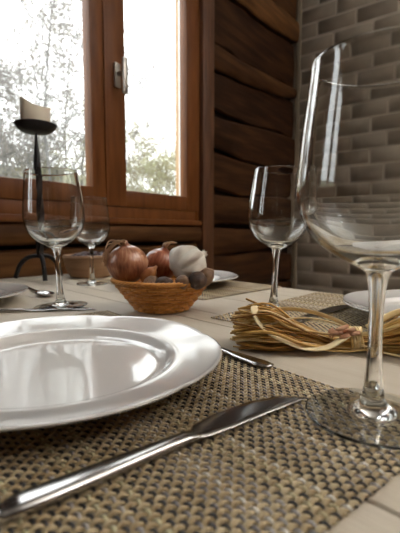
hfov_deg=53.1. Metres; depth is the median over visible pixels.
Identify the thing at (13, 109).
birch tree
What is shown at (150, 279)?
walnut
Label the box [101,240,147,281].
onion
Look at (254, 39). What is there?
wall
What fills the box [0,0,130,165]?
birch tree
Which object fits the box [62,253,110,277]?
wooden bowl
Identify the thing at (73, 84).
shrub
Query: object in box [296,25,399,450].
wine glass
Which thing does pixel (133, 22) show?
birch tree
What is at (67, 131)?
shrub
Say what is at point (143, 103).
shrub
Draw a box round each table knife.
[0,307,95,312]
[0,396,306,524]
[294,305,349,322]
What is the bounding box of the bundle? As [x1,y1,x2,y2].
[230,298,399,356]
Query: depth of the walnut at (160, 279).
0.54 m
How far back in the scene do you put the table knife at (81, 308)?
0.58 m
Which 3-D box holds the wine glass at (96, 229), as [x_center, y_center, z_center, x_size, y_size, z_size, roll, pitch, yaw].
[-0.242,-0.056,0.888,0.084,0.191,0.084,5,7,42]
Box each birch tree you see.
[0,0,84,165]
[0,0,84,178]
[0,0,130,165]
[0,0,152,178]
[0,0,174,184]
[0,42,55,175]
[0,59,30,173]
[0,109,41,178]
[12,52,79,167]
[52,2,175,184]
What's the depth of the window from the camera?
1.39 m
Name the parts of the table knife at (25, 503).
handle, blade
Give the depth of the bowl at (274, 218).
0.56 m
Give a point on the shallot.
(150, 271)
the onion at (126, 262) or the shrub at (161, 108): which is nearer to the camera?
the onion at (126, 262)
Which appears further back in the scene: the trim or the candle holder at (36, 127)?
the trim
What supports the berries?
in the wooden bowl at (76, 266)
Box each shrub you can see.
[0,132,85,183]
[3,131,79,175]
[19,84,175,192]
[43,138,175,194]
[67,103,175,191]
[68,122,175,193]
[82,89,175,195]
[125,91,175,192]
[126,57,175,181]
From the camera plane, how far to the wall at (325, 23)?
2.44 m
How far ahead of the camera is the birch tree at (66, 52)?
14.95 m
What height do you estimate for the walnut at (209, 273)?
0.028 m
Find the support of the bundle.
on the dining table
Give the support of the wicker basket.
on the dining table
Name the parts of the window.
sash, frame, handle plate, handle, sash, frame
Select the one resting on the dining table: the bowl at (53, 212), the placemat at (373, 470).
the placemat at (373, 470)
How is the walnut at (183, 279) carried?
in the wicker basket
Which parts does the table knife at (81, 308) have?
handle, blade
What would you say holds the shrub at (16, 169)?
on the slope
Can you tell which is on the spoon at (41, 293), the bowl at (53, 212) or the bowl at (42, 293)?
the bowl at (42, 293)
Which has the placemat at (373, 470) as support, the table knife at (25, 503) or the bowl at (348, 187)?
the table knife at (25, 503)
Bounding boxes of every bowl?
[22,167,84,247]
[35,291,53,295]
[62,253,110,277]
[76,196,109,245]
[248,165,305,248]
[296,25,399,270]
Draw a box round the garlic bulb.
[169,245,207,277]
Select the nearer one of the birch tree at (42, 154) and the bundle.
the bundle
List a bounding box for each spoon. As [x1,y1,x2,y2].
[28,286,53,295]
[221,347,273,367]
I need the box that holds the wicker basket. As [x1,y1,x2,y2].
[110,275,206,313]
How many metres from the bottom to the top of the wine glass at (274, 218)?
0.210 m
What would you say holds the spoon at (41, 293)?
on the dining table
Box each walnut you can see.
[143,276,156,282]
[155,277,172,282]
[175,275,188,289]
[189,271,206,289]
[201,268,213,286]
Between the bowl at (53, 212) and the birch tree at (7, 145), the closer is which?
the bowl at (53, 212)
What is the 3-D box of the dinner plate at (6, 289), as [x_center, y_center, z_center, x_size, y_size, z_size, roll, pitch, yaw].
[-0.416,0.051,0.639,0.258,0.021,0.263,-1,5,-10]
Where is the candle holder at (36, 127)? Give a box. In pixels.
[13,119,62,280]
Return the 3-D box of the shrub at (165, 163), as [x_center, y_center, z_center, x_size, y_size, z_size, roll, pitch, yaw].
[-0.423,-1.614,7.134,3.140,4.162,3.147,0,5,0]
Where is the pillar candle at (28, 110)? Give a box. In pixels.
[19,97,50,121]
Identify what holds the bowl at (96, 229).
on the wine glass at (96, 229)
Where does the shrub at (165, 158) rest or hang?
on the slope
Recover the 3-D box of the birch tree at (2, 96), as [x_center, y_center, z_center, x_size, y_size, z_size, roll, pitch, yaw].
[-4.067,-2.674,8.468,2.391,4.434,2.364,0,5,0]
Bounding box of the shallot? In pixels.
[140,265,157,282]
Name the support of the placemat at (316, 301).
on the dining table
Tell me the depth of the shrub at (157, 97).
10.18 m
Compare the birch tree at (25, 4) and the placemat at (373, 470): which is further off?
the birch tree at (25, 4)
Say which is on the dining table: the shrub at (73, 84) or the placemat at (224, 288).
the placemat at (224, 288)
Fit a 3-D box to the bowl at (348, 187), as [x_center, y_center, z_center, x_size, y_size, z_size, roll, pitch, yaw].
[0.107,-0.058,0.235,0.097,0.121,0.097,0,5,0]
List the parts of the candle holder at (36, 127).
leg, dish, twisted stem, leg, leg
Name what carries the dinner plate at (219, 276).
on the placemat at (224, 288)
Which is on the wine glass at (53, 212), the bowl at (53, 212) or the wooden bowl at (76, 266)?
the bowl at (53, 212)
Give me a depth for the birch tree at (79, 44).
7.46 m
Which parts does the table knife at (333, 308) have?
handle, blade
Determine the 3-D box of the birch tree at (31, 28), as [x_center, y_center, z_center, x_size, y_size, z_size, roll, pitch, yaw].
[-4.758,-5.184,11.763,4.019,7.776,3.715,-1,5,-13]
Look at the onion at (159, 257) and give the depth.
0.60 m
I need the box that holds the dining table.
[0,274,399,532]
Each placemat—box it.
[0,310,399,532]
[97,279,280,299]
[211,292,399,354]
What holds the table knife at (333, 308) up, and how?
on the placemat at (316, 301)
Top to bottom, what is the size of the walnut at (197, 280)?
0.025 m
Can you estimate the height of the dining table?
0.750 m
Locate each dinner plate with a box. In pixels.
[0,282,27,298]
[0,315,221,431]
[139,270,237,285]
[343,289,399,318]
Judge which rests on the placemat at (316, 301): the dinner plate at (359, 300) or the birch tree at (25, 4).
the dinner plate at (359, 300)
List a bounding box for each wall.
[0,0,299,287]
[287,0,399,294]
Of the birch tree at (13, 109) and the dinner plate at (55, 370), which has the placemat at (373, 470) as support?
the dinner plate at (55, 370)
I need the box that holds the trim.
[292,0,301,288]
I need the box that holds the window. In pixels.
[0,0,201,225]
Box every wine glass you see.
[22,167,87,311]
[76,196,109,285]
[247,165,305,312]
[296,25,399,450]
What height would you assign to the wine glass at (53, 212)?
0.210 m
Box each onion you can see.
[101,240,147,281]
[146,241,176,278]
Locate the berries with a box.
[69,251,103,255]
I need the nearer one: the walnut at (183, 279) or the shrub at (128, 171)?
the walnut at (183, 279)
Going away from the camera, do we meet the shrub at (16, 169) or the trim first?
the trim
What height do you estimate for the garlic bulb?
0.057 m
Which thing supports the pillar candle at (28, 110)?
on the candle holder at (36, 127)

